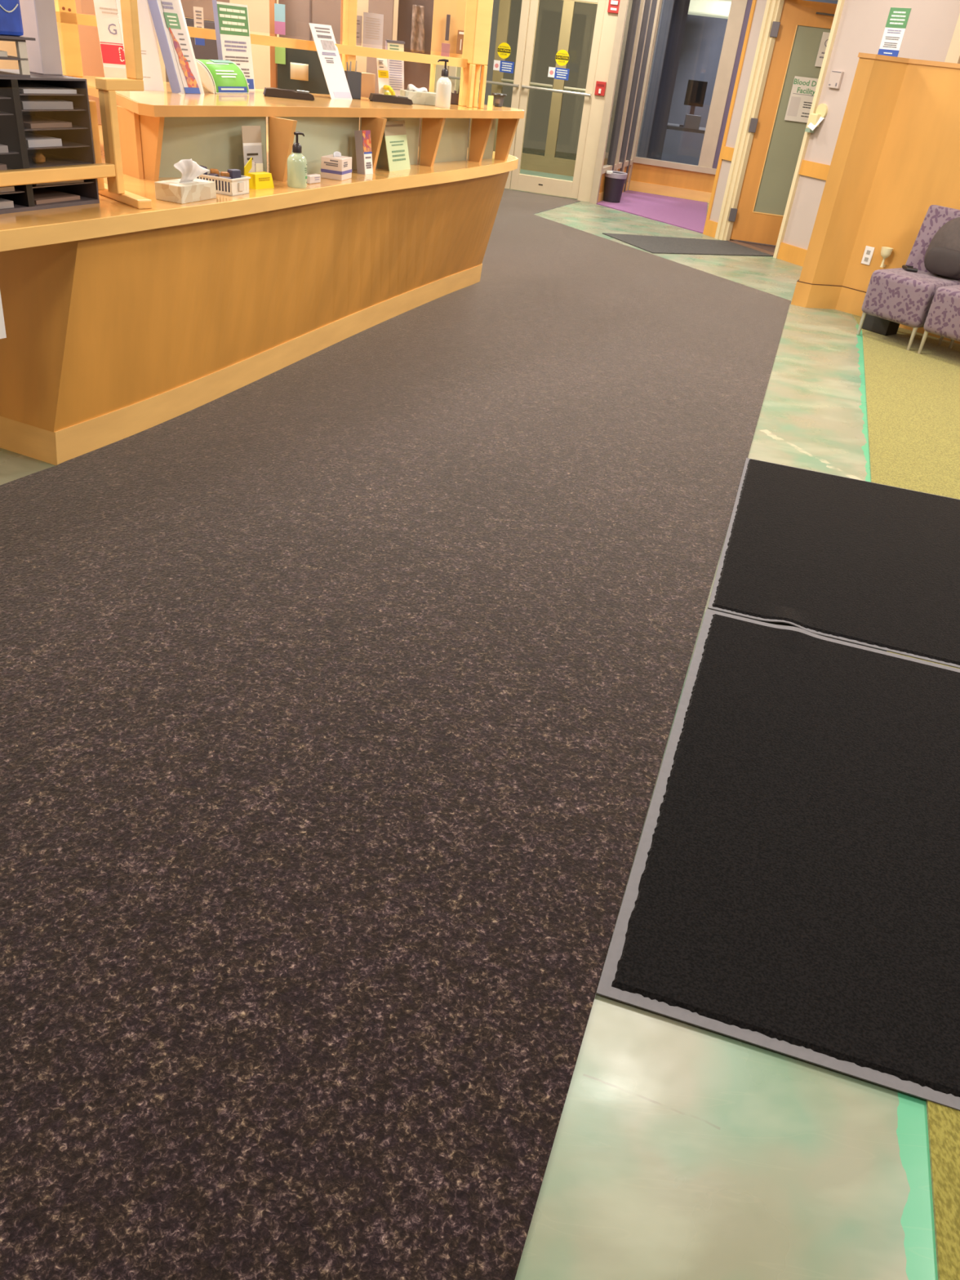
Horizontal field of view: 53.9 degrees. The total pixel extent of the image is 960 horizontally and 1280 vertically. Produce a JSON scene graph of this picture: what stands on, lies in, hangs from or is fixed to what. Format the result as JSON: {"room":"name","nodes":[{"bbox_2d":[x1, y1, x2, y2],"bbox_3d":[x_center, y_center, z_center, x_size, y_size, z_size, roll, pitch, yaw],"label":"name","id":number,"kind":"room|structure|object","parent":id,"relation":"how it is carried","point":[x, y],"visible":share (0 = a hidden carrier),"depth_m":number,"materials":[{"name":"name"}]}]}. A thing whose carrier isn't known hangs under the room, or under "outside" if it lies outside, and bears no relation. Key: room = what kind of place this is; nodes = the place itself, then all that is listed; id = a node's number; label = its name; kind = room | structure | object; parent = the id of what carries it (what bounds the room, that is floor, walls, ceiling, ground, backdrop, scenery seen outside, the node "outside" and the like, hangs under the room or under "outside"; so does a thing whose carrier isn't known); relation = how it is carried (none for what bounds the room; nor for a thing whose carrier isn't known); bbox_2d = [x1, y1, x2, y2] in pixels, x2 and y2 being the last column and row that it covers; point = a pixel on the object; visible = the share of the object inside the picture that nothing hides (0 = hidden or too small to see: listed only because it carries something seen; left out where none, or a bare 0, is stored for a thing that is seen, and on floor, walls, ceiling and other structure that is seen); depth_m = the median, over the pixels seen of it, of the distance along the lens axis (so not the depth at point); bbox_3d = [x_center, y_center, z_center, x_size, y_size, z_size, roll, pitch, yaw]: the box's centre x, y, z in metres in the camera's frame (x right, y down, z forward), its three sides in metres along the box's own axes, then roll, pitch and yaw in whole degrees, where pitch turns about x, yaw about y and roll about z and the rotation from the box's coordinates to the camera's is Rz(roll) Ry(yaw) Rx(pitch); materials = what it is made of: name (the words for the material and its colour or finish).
{"room":"reception lobby","nodes":[
{"label":"reception lobby","id":0,"kind":"room"},
{"bbox_2d":[0,40,18,69],"bbox_3d":[-3.316,-2.976,4.122,0.100,2.900,16.100,7,32,0],"label":"wall","id":1,"kind":"structure","parent":0,"point":[10,46],"depth_m":6.32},
{"bbox_2d":[62,0,398,130],"bbox_3d":[-1.778,-4.239,6.389,2.674,2.900,0.100,4,33,-5],"label":"wall","id":2,"kind":"structure","parent":0,"point":[258,10],"depth_m":6.43,"materials":[{"name":"paint"}]},
{"bbox_2d":[278,0,341,44],"bbox_3d":[-1.037,-3.691,5.804,0.370,1.040,0.306,2,33,-8],"label":"wall cabinet","id":3,"kind":"object","parent":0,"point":[298,13],"visible":0.13,"depth_m":5.62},
{"bbox_2d":[274,3,284,22],"bbox_3d":[-1.154,-3.617,5.446,0.062,0.085,0.002,7,32,0],"label":"sticky note","id":4,"kind":"object","parent":3,"relation":"attached to","point":[279,9],"visible":1,"depth_m":5.45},
{"bbox_2d":[274,21,285,35],"bbox_3d":[-1.162,-3.555,5.485,0.062,0.063,0.002,7,32,0],"label":"sticky note","id":5,"kind":"object","parent":3,"relation":"attached to","point":[279,27],"visible":0.86,"depth_m":5.48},
{"bbox_2d":[434,64,461,93],"bbox_3d":[-0.440,-7.484,11.721,0.100,2.900,2.200,13,33,9],"label":"wall","id":6,"kind":"structure","parent":0,"point":[459,68],"depth_m":12.42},
{"bbox_2d":[435,0,617,201],"bbox_3d":[-0.596,-6.849,10.699,4.290,2.900,0.169,13,33,9],"label":"door","id":7,"kind":"structure","parent":6,"relation":"in","point":[580,188],"depth_m":10.68,"materials":[{"name":"beige metal"}]},
{"bbox_2d":[493,59,514,73],"bbox_3d":[0.267,-6.477,10.666,0.235,0.110,0.002,13,33,9],"label":"sticker","id":8,"kind":"object","parent":7,"relation":"attached to","point":[500,65],"visible":1,"depth_m":10.66,"materials":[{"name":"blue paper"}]},
{"bbox_2d":[497,42,511,58],"bbox_3d":[0.270,-6.607,10.587,0.154,0.154,0.002,13,33,9],"label":"round sticker","id":9,"kind":"object","parent":7,"relation":"attached to","point":[504,50],"visible":1,"depth_m":10.59,"materials":[{"name":"yellow plastic"}]},
{"bbox_2d":[547,66,569,79],"bbox_3d":[0.879,-6.340,10.568,0.235,0.110,0.002,13,33,9],"label":"sticker","id":10,"kind":"object","parent":7,"relation":"attached to","point":[562,73],"visible":1,"depth_m":10.57,"materials":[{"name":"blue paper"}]},
{"bbox_2d":[555,49,568,66],"bbox_3d":[0.913,-6.463,10.483,0.154,0.154,0.002,13,33,9],"label":"round sticker","id":11,"kind":"object","parent":7,"relation":"attached to","point":[562,58],"visible":1,"depth_m":10.48,"materials":[{"name":"yellow plastic"}]},
{"bbox_2d":[0,140,959,1279],"bbox_3d":[0.320,-2.638,7.077,14.000,0.106,21.200,7,32,0],"label":"floor","id":12,"kind":"structure","parent":0,"point":[681,1150],"depth_m":1.58,"materials":[{"name":"tile"}]},
{"bbox_2d":[0,124,518,465],"bbox_3d":[-1.739,-1.975,4.758,2.208,0.860,5.594,18,34,17],"label":"reception desk","id":13,"kind":"object","parent":12,"relation":"on","point":[122,321],"depth_m":3.87,"materials":[{"name":"brown wood"}]},
{"bbox_2d":[0,292,6,338],"bbox_3d":[-1.552,-1.029,2.858,0.003,0.275,0.260,18,34,17],"label":"paper","id":14,"kind":"object","parent":13,"relation":"hanging from","point":[2,331],"visible":1,"depth_m":3.00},
{"bbox_2d":[0,68,99,213],"bbox_3d":[-1.599,-1.633,3.088,0.260,0.385,0.620,19,34,19],"label":"desk organizer","id":15,"kind":"object","parent":13,"relation":"on","point":[77,148],"visible":0.59,"depth_m":3.21,"materials":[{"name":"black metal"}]},
{"bbox_2d":[0,35,35,76],"bbox_3d":[-1.597,-1.803,2.894,0.220,0.108,0.400,19,34,19],"label":"tray","id":16,"kind":"object","parent":15,"relation":"on","point":[20,42],"visible":0.96,"depth_m":2.97,"materials":[{"name":"black metal"}]},
{"bbox_2d":[0,0,23,35],"bbox_3d":[-1.486,-1.968,2.866,0.074,0.220,0.160,19,34,19],"label":"bag","id":17,"kind":"object","parent":16,"relation":"on","point":[11,20],"visible":1,"depth_m":2.92,"materials":[{"name":"blue"}]},
{"bbox_2d":[19,0,62,75],"bbox_3d":[-1.457,-2.042,3.115,0.090,0.300,0.079,23,36,23],"label":"binder","id":18,"kind":"object","parent":15,"relation":"on","point":[38,17],"visible":0.94,"depth_m":3.11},
{"bbox_2d":[24,131,62,147],"bbox_3d":[-1.537,-1.686,3.177,0.200,0.022,0.140,19,34,19],"label":"pile","id":19,"kind":"object","parent":15,"relation":"on","point":[33,140],"visible":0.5,"depth_m":3.15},
{"bbox_2d":[19,95,73,109],"bbox_3d":[-1.507,-1.792,3.143,0.200,0.022,0.200,21,35,21],"label":"pile","id":20,"kind":"object","parent":15,"relation":"on","point":[28,102],"visible":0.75,"depth_m":3.12,"materials":[{"name":"paper"}]},
{"bbox_2d":[22,114,71,128],"bbox_3d":[-1.519,-1.746,3.179,0.200,0.014,0.180,18,34,17],"label":"pile","id":21,"kind":"object","parent":15,"relation":"on","point":[29,121],"visible":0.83,"depth_m":3.16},
{"bbox_2d":[17,82,76,93],"bbox_3d":[-1.500,-1.834,3.135,0.200,0.012,0.220,19,34,19],"label":"pile","id":22,"kind":"object","parent":15,"relation":"on","point":[24,87],"visible":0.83,"depth_m":3.12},
{"bbox_2d":[19,93,84,95],"bbox_3d":[-1.514,-1.828,3.140,0.244,0.004,0.279,19,34,19],"label":"shelf","id":23,"kind":"object","parent":15,"relation":"attached to","point":[20,94],"depth_m":3.09,"materials":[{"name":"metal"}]},
{"bbox_2d":[22,106,86,111],"bbox_3d":[-1.518,-1.790,3.164,0.244,0.004,0.279,19,34,19],"label":"shelf","id":24,"kind":"object","parent":15,"relation":"attached to","point":[75,108],"depth_m":3.18,"materials":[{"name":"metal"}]},
{"bbox_2d":[32,187,79,204],"bbox_3d":[-1.547,-1.550,3.293,0.200,0.012,0.200,18,34,17],"label":"pile","id":25,"kind":"object","parent":15,"relation":"in","point":[41,195],"visible":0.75,"depth_m":3.29,"materials":[{"name":"paper"}]},
{"bbox_2d":[24,124,88,130],"bbox_3d":[-1.524,-1.744,3.193,0.244,0.004,0.279,19,34,19],"label":"shelf","id":26,"kind":"object","parent":15,"relation":"attached to","point":[74,127],"depth_m":3.20,"materials":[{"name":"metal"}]},
{"bbox_2d":[26,139,89,149],"bbox_3d":[-1.529,-1.698,3.223,0.244,0.004,0.279,19,34,19],"label":"shelf","id":27,"kind":"object","parent":15,"relation":"attached to","point":[68,144],"depth_m":3.29,"materials":[{"name":"metal"}]},
{"bbox_2d":[27,152,92,168],"bbox_3d":[-1.535,-1.652,3.252,0.244,0.004,0.279,19,34,19],"label":"shelf","id":28,"kind":"object","parent":15,"relation":"attached to","point":[52,159],"depth_m":3.31,"materials":[{"name":"metal"}]},
{"bbox_2d":[31,179,93,188],"bbox_3d":[-1.541,-1.602,3.284,0.244,0.004,0.279,19,34,19],"label":"shelf","id":29,"kind":"object","parent":15,"relation":"attached to","point":[87,183],"depth_m":3.31,"materials":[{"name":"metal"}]},
{"bbox_2d":[0,0,152,208],"bbox_3d":[-1.449,-2.170,2.692,0.420,1.740,1.090,19,34,18],"label":"screen","id":30,"kind":"object","parent":13,"relation":"on","point":[112,169],"visible":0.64,"depth_m":3.29,"materials":[{"name":"brown wood"}]},
{"bbox_2d":[75,0,117,124],"bbox_3d":[-2.022,-3.387,5.141,0.350,1.040,0.030,-14,38,-29],"label":"panel","id":31,"kind":"object","parent":13,"relation":"on","point":[90,46],"visible":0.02,"depth_m":5.16,"materials":[{"name":"wood"}]},
{"bbox_2d":[154,158,216,204],"bbox_3d":[-1.125,-1.764,3.605,0.118,0.146,0.225,16,34,14],"label":"tissue box","id":32,"kind":"object","parent":13,"relation":"on","point":[188,188],"visible":1,"depth_m":3.56,"materials":[{"name":"white cardboard"}]},
{"bbox_2d":[164,17,217,85],"bbox_3d":[-1.601,-3.200,5.376,0.320,0.560,0.250,-10,36,-25],"label":"wall","id":33,"kind":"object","parent":13,"relation":"on","point":[208,51],"visible":0.04,"depth_m":5.21,"materials":[{"name":"paint"}]},
{"bbox_2d":[180,0,229,20],"bbox_3d":[-1.556,-3.564,5.143,0.320,0.300,0.250,-10,36,-25],"label":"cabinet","id":34,"kind":"object","parent":33,"relation":"on","point":[188,6],"visible":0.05,"depth_m":5.10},
{"bbox_2d":[196,170,250,195],"bbox_3d":[-1.065,-1.869,3.859,0.211,0.062,0.135,16,34,14],"label":"plastic basket","id":35,"kind":"object","parent":13,"relation":"on","point":[238,186],"visible":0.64,"depth_m":3.81,"materials":[{"name":"plastic"}]},
{"bbox_2d":[241,125,262,172],"bbox_3d":[-1.004,-2.138,4.152,0.042,0.216,0.124,23,36,23],"label":"brochure holder","id":36,"kind":"object","parent":13,"relation":"on","point":[251,135],"visible":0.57,"depth_m":4.13,"materials":[{"name":"plastic"}]},
{"bbox_2d":[0,124,516,230],"bbox_3d":[-1.744,-2.280,4.483,2.192,0.055,5.416,19,34,18],"label":"countertop","id":37,"kind":"structure","parent":13,"relation":"on","point":[107,206],"depth_m":3.72,"materials":[{"name":"brown wood"}]},
{"bbox_2d":[244,157,274,189],"bbox_3d":[-0.958,-1.983,4.003,0.063,0.121,0.184,22,35,22],"label":"box","id":38,"kind":"object","parent":13,"relation":"on","point":[259,180],"visible":0.98,"depth_m":4.02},
{"bbox_2d":[269,0,277,88],"bbox_3d":[-1.224,-3.582,5.597,0.035,1.040,0.100,2,33,-8],"label":"post","id":39,"kind":"object","parent":13,"relation":"on","point":[273,66],"visible":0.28,"depth_m":5.60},
{"bbox_2d":[64,75,524,181],"bbox_3d":[-0.595,-2.585,4.857,2.750,0.290,1.270,-18,40,-33],"label":"shelf","id":40,"kind":"object","parent":13,"relation":"on","point":[158,130],"visible":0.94,"depth_m":4.27,"materials":[{"name":"brown wood"}]},
{"bbox_2d":[93,0,127,78],"bbox_3d":[-1.675,-2.780,4.303,0.130,0.413,0.090,-17,40,-33],"label":"banner","id":41,"kind":"object","parent":40,"relation":"on","point":[109,33],"visible":0.85,"depth_m":4.31,"materials":[{"name":"white paper"}]},
{"bbox_2d":[115,0,164,91],"bbox_3d":[-1.489,-2.640,4.121,0.157,0.411,0.098,-19,40,-34],"label":"leaflet","id":42,"kind":"object","parent":40,"relation":"on","point":[151,65],"visible":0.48,"depth_m":4.16,"materials":[{"name":"paper"}]},
{"bbox_2d":[147,0,204,93],"bbox_3d":[-1.353,-2.682,4.195,0.201,0.458,0.165,23,36,23],"label":"brochure","id":43,"kind":"object","parent":40,"relation":"on","point":[168,18],"visible":1,"depth_m":4.20,"materials":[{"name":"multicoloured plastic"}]},
{"bbox_2d":[168,26,199,88],"bbox_3d":[-1.326,-2.608,4.231,0.001,0.236,0.088,4,27,33],"label":"picture","id":44,"kind":"object","parent":43,"relation":"attached to","point":[191,81],"depth_m":4.24},
{"bbox_2d":[195,58,248,93],"bbox_3d":[-1.235,-2.687,4.502,0.132,0.129,0.272,18,34,17],"label":"brochure","id":45,"kind":"object","parent":40,"relation":"on","point":[228,77],"visible":0.9,"depth_m":4.46,"materials":[{"name":"paper"}]},
{"bbox_2d":[212,0,255,90],"bbox_3d":[-1.204,-2.918,4.648,0.061,0.370,0.239,20,35,20],"label":"sign","id":46,"kind":"object","parent":40,"relation":"on","point":[231,20],"visible":0.8,"depth_m":4.62,"materials":[{"name":"white paper"}]},
{"bbox_2d":[53,0,493,108],"bbox_3d":[-1.302,-3.383,4.394,3.188,1.400,0.152,-13,38,-29],"label":"screen","id":47,"kind":"object","parent":40,"relation":"on","point":[478,13],"visible":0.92,"depth_m":5.04,"materials":[{"name":"brown wood"}]},
{"bbox_2d":[193,6,204,45],"bbox_3d":[-1.484,-3.243,4.990,0.050,0.170,0.005,-10,36,-25],"label":"tag","id":48,"kind":"object","parent":47,"relation":"hanging from","point":[197,11],"visible":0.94,"depth_m":4.98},
{"bbox_2d":[362,12,383,48],"bbox_3d":[-0.618,-3.514,5.452,0.115,0.175,0.005,1,33,-10],"label":"paper","id":49,"kind":"object","parent":47,"relation":"attached to","point":[373,23],"visible":1,"depth_m":5.45,"materials":[{"name":"paper"}]},
{"bbox_2d":[262,87,314,101],"bbox_3d":[-0.941,-2.691,4.651,0.244,0.038,0.080,-4,34,-16],"label":"card terminal","id":50,"kind":"object","parent":40,"relation":"on","point":[268,91],"visible":1,"depth_m":4.62,"materials":[{"name":"black plastic"}]},
{"bbox_2d":[308,22,352,99],"bbox_3d":[-0.774,-3.006,4.913,0.157,0.321,0.170,23,36,24],"label":"leaflet","id":51,"kind":"object","parent":40,"relation":"on","point":[323,37],"visible":1,"depth_m":4.91,"materials":[{"name":"paper"}]},
{"bbox_2d":[320,40,336,50],"bbox_3d":[-0.787,-3.085,4.899,0.001,0.045,0.100,-2,23,37],"label":"print","id":52,"kind":"object","parent":51,"relation":"on","point":[326,45],"depth_m":4.90},
{"bbox_2d":[344,70,361,99],"bbox_3d":[-0.688,-2.975,5.063,0.085,0.125,0.054,-17,40,-33],"label":"pen cup","id":53,"kind":"object","parent":40,"relation":"on","point":[353,78],"visible":0.7,"depth_m":5.04,"materials":[{"name":"grey plastic"}]},
{"bbox_2d":[360,72,375,97],"bbox_3d":[-0.648,-3.111,5.292,0.060,0.115,0.110,31,40,33],"label":"cardboard box","id":54,"kind":"object","parent":40,"relation":"on","point":[367,85],"visible":0.46,"depth_m":5.27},
{"bbox_2d":[376,57,395,95],"bbox_3d":[-0.493,-3.108,5.217,0.137,0.223,0.100,25,37,27],"label":"white form","id":55,"kind":"object","parent":40,"relation":"on","point":[382,64],"visible":0.84,"depth_m":5.22,"materials":[{"name":"paper"}]},
{"bbox_2d":[368,93,413,105],"bbox_3d":[-0.482,-2.932,5.115,0.229,0.038,0.080,-4,34,-17],"label":"card terminal","id":56,"kind":"object","parent":40,"relation":"on","point":[376,97],"visible":1,"depth_m":5.09,"materials":[{"name":"black plastic"}]},
{"bbox_2d":[385,40,404,96],"bbox_3d":[-0.475,-3.203,5.311,0.038,0.284,0.138,31,40,33],"label":"paper notice","id":57,"kind":"object","parent":40,"relation":"on","point":[395,68],"visible":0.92,"depth_m":5.31,"materials":[{"name":"paper"}]},
{"bbox_2d":[400,84,435,106],"bbox_3d":[-0.333,-3.032,5.249,0.205,0.092,0.090,-9,36,-23],"label":"tissue box","id":58,"kind":"object","parent":40,"relation":"on","point":[421,95],"visible":0.94,"depth_m":5.22,"materials":[{"name":"paper"}]},
{"bbox_2d":[435,58,451,108],"bbox_3d":[-0.197,-3.042,5.163,0.088,0.229,0.084,-4,34,-17],"label":"sanitizer bottle","id":59,"kind":"object","parent":40,"relation":"on","point":[443,88],"visible":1,"depth_m":5.15,"materials":[{"name":"plastic"}]},
{"bbox_2d":[287,131,306,188],"bbox_3d":[-0.798,-2.098,4.124,0.086,0.217,0.089,24,36,25],"label":"soap bottle","id":60,"kind":"object","parent":13,"relation":"on","point":[296,161],"visible":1,"depth_m":4.11,"materials":[{"name":"plastic"}]},
{"bbox_2d":[277,47,329,94],"bbox_3d":[-1.023,-3.315,5.736,0.400,0.485,0.100,0,33,-10],"label":"monitor","id":61,"kind":"object","parent":13,"relation":"on","point":[316,84],"visible":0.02,"depth_m":5.63,"materials":[{"name":"black plastic"}]},
{"bbox_2d":[275,46,285,64],"bbox_3d":[-1.176,-3.441,5.558,0.062,0.085,0.002,7,32,0],"label":"sticky note","id":62,"kind":"object","parent":61,"relation":"attached to","point":[280,52],"visible":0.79,"depth_m":5.56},
{"bbox_2d":[290,62,308,80],"bbox_3d":[-1.066,-3.356,5.577,0.105,0.085,0.013,0,33,-10],"label":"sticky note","id":63,"kind":"object","parent":61,"relation":"attached to","point":[298,71],"visible":1,"depth_m":5.57,"materials":[{"name":"paper"}]},
{"bbox_2d":[320,151,351,180],"bbox_3d":[-0.684,-2.268,4.506,0.107,0.115,0.137,12,33,8],"label":"box","id":64,"kind":"object","parent":13,"relation":"on","point":[336,166],"visible":1,"depth_m":4.47,"materials":[{"name":"cardboard"}]},
{"bbox_2d":[354,130,373,174],"bbox_3d":[-0.582,-2.442,4.731,0.073,0.200,0.070,20,35,20],"label":"brochure holder","id":65,"kind":"object","parent":13,"relation":"on","point":[362,138],"visible":1,"depth_m":4.71,"materials":[{"name":"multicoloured paper"}]},
{"bbox_2d":[361,130,371,151],"bbox_3d":[-0.562,-2.481,4.697,0.003,0.095,0.070,14,32,24],"label":"food picture","id":66,"kind":"object","parent":65,"relation":"on","point":[366,135],"depth_m":4.69},
{"bbox_2d":[366,0,394,97],"bbox_3d":[-0.615,-3.630,5.788,0.150,1.040,0.040,4,33,-5],"label":"wall","id":67,"kind":"structure","parent":13,"relation":"on","point":[385,7],"depth_m":5.70,"materials":[{"name":"paint"}]},
{"bbox_2d":[383,120,410,171],"bbox_3d":[-0.439,-2.606,4.977,0.057,0.230,0.241,18,34,17],"label":"sign","id":68,"kind":"object","parent":13,"relation":"on","point":[395,134],"visible":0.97,"depth_m":4.97,"materials":[{"name":"green paper"}]},
{"bbox_2d":[396,0,434,146],"bbox_3d":[-0.400,-3.686,5.870,0.235,1.090,0.030,3,33,-7],"label":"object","id":69,"kind":"object","parent":13,"relation":"on","point":[417,74],"visible":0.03,"depth_m":5.83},
{"bbox_2d":[410,4,425,53],"bbox_3d":[-0.373,-3.729,5.766,0.091,0.240,0.025,3,33,-7],"label":"picture","id":70,"kind":"object","parent":69,"relation":"hanging from","point":[417,39],"visible":1,"depth_m":5.77},
{"bbox_2d":[428,0,466,92],"bbox_3d":[-0.176,-3.556,5.699,0.240,1.100,0.040,4,33,-5],"label":"wooden frame","id":71,"kind":"object","parent":13,"relation":"on","point":[456,9],"visible":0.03,"depth_m":5.62,"materials":[{"name":"brown wood"}]},
{"bbox_2d":[0,189,791,1279],"bbox_3d":[-0.102,-1.148,4.572,3.658,0.006,15.705,11,33,7],"label":"carpet runner","id":72,"kind":"object","parent":12,"relation":"on","point":[340,686],"visible":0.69,"depth_m":2.27,"materials":[{"name":"carpet"}]},
{"bbox_2d":[596,190,707,233],"bbox_3d":[2.036,-5.111,11.178,1.282,0.008,2.816,12,33,7],"label":"carpet","id":73,"kind":"object","parent":12,"relation":"on","point":[691,215],"visible":0.86,"depth_m":11.15,"materials":[{"name":"carpet"}]},
{"bbox_2d":[603,170,627,203],"bbox_3d":[1.589,-5.380,11.199,0.270,0.330,0.270,7,32,0],"label":"waste bin","id":74,"kind":"object","parent":73,"relation":"on","point":[615,180],"visible":0.96,"depth_m":11.12,"materials":[{"name":"plastic"}]},
{"bbox_2d":[666,122,706,133],"bbox_3d":[3.194,-6.768,13.307,1.500,0.740,0.700,12,33,7],"label":"office desk","id":75,"kind":"object","parent":12,"relation":"on","point":[670,126],"visible":0.02,"depth_m":12.89,"materials":[{"name":"metal"}]},
{"bbox_2d":[683,114,701,129],"bbox_3d":[2.889,-7.052,12.853,0.200,0.160,0.100,7,32,0],"label":"paper stack","id":76,"kind":"object","parent":75,"relation":"on","point":[691,122],"visible":1,"depth_m":12.81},
{"bbox_2d":[679,79,707,127],"bbox_3d":[2.924,-7.334,12.928,0.260,0.560,0.190,12,33,7],"label":"monitor","id":77,"kind":"object","parent":75,"relation":"on","point":[695,90],"visible":0.89,"depth_m":12.85,"materials":[{"name":"black plastic"}]},
{"bbox_2d":[602,232,773,256],"bbox_3d":[2.029,-3.856,9.212,1.441,0.008,0.872,-8,35,-23],"label":"floor mat","id":78,"kind":"object","parent":12,"relation":"on","point":[652,244],"visible":1,"depth_m":9.13,"materials":[{"name":"carpet"}]},
{"bbox_2d":[852,314,959,1279],"bbox_3d":[2.333,0.323,2.731,5.090,0.007,10.670,7,32,0],"label":"carpet","id":79,"kind":"object","parent":12,"relation":"on","point":[913,398],"visible":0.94,"depth_m":4.83,"materials":[{"name":"carpet"}]},
{"bbox_2d":[595,608,959,1111],"bbox_3d":[1.002,0.411,2.317,1.100,0.017,1.625,15,33,13],"label":"floor mat","id":80,"kind":"object","parent":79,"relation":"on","point":[793,889],"visible":1,"depth_m":2.12,"materials":[{"name":"carpet"}]},
{"bbox_2d":[707,457,959,668],"bbox_3d":[1.506,-0.349,3.599,1.100,0.021,1.543,15,33,12],"label":"floor mat","id":81,"kind":"object","parent":79,"relation":"on","point":[873,565],"visible":1,"depth_m":3.47,"materials":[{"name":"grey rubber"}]},
{"bbox_2d":[862,314,899,335],"bbox_3d":[2.888,-2.283,6.791,0.150,0.125,0.200,-18,40,-34],"label":"box","id":82,"kind":"object","parent":79,"relation":"on","point":[872,323],"visible":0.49,"depth_m":6.75,"materials":[{"name":"plastic"}]},
{"bbox_2d":[857,204,959,350],"bbox_3d":[3.021,-2.482,6.460,0.547,0.840,0.455,-18,40,-34],"label":"lounge chair","id":83,"kind":"object","parent":79,"relation":"on","point":[900,295],"visible":0.77,"depth_m":6.40,"materials":[{"name":"purple fabric"}]},
{"bbox_2d":[902,217,959,279],"bbox_3d":[3.173,-2.654,6.381,0.290,0.374,0.476,-21,42,-37],"label":"backpack","id":84,"kind":"object","parent":83,"relation":"on","point":[942,255],"visible":1,"depth_m":6.34,"materials":[{"name":"grey fabric"}]},
{"bbox_2d":[917,284,959,354],"bbox_3d":[3.311,-2.253,6.156,0.547,0.840,0.455,-18,40,-34],"label":"lounge chair","id":85,"kind":"object","parent":79,"relation":"on","point":[943,318],"visible":1,"depth_m":6.14,"materials":[{"name":"purple fabric"}]},
{"bbox_2d":[490,0,633,176],"bbox_3d":[1.038,-7.745,12.410,1.720,2.900,0.128,13,33,9],"label":"door","id":86,"kind":"structure","parent":0,"point":[548,163],"depth_m":12.68,"materials":[{"name":"metal"}]},
{"bbox_2d":[589,0,661,204],"bbox_3d":[1.771,-6.727,10.957,0.085,2.900,1.770,16,33,14],"label":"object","id":87,"kind":"structure","parent":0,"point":[645,13],"depth_m":11.03,"materials":[{"name":"metal"}]},
{"bbox_2d":[636,0,838,165],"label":"window","id":88,"kind":"structure","parent":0,"point":[688,46],"depth_m":14.09,"materials":[{"name":"glass"}]},
{"bbox_2d":[628,0,752,203],"bbox_3d":[2.648,-6.994,11.540,1.360,2.900,0.110,16,33,13],"label":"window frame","id":89,"kind":"structure","parent":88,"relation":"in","point":[649,175],"depth_m":11.89,"materials":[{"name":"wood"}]},
{"bbox_2d":[702,0,959,266],"bbox_3d":[3.529,-4.402,7.652,0.160,2.900,4.220,-11,37,-26],"label":"wall","id":90,"kind":"structure","parent":0,"point":[931,26],"depth_m":8.31,"materials":[{"name":"beige paint"}]},
{"bbox_2d":[714,0,844,258],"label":"door frame","id":91,"kind":"structure","parent":90,"relation":"in","point":[773,10],"depth_m":8.97,"materials":[{"name":"wood"}]},
{"bbox_2d":[728,0,837,245],"bbox_3d":[3.009,-4.908,9.096,0.822,2.055,0.098,11,33,6],"label":"door","id":92,"kind":"structure","parent":91,"relation":"attached to","point":[776,143],"depth_m":9.13,"materials":[{"name":"brown wood"}]},
{"bbox_2d":[784,75,817,123],"bbox_3d":[3.092,-5.117,8.954,0.311,0.365,0.004,11,33,7],"label":"paper notice","id":93,"kind":"object","parent":92,"relation":"attached to","point":[803,89],"visible":0.85,"depth_m":8.96,"materials":[{"name":"paper"}]},
{"bbox_2d":[814,31,830,66],"bbox_3d":[3.226,-5.445,8.722,0.190,0.270,0.003,11,33,6],"label":"paper notice","id":94,"kind":"object","parent":92,"relation":"attached to","point":[825,36],"visible":0.32,"depth_m":8.73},
{"bbox_2d":[804,103,827,133],"bbox_3d":[2.994,-4.641,8.398,0.079,0.232,0.142,-11,37,-26],"label":"holder","id":95,"kind":"object","parent":90,"relation":"attached to","point":[821,111],"visible":1,"depth_m":8.39,"materials":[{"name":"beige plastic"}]},
{"bbox_2d":[827,70,844,88],"bbox_3d":[3.083,-4.859,8.189,0.031,0.130,0.124,-11,37,-26],"label":"wall thermostat","id":96,"kind":"object","parent":90,"relation":"attached to","point":[836,77],"visible":1,"depth_m":8.18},
{"bbox_2d":[877,7,911,57],"bbox_3d":[3.355,-4.922,7.653,0.004,0.335,0.210,-11,37,-26],"label":"poster","id":97,"kind":"object","parent":90,"relation":"attached to","point":[898,18],"visible":0.98,"depth_m":7.65,"materials":[{"name":"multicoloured paper"}]},
{"bbox_2d":[944,13,959,63],"bbox_3d":[3.668,-4.247,7.436,0.160,2.900,0.120,-11,37,-26],"label":"trim","id":98,"kind":"structure","parent":90,"relation":"attached to","point":[953,55],"depth_m":7.22,"materials":[{"name":"wood"}]},
{"bbox_2d":[791,52,959,344],"bbox_3d":[3.801,-2.687,6.166,3.293,1.672,0.392,31,39,32],"label":"wall","id":99,"kind":"structure","parent":0,"point":[896,155],"depth_m":6.74,"materials":[{"name":"brown wood"}]},
{"bbox_2d":[861,245,874,265],"bbox_3d":[2.897,-2.873,7.057,0.008,0.125,0.070,-22,43,-38],"label":"wall outlet","id":100,"kind":"object","parent":99,"relation":"attached to","point":[868,254],"visible":1,"depth_m":7.05,"materials":[{"name":"white plastic"}]},
{"bbox_3d":[0.624,-5.151,5.472,14.000,0.100,21.200,7,32,0],"label":"ceiling","id":101,"kind":"structure","parent":0,"visible":0},
{"bbox_2d":[687,0,731,18],"bbox_3d":[3.252,-9.131,13.068,0.700,0.830,0.640,10,33,5],"label":"panel","id":102,"kind":"object","parent":101,"relation":"hanging from","point":[710,8],"visible":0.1,"depth_m":13.00,"materials":[{"name":"metal"}]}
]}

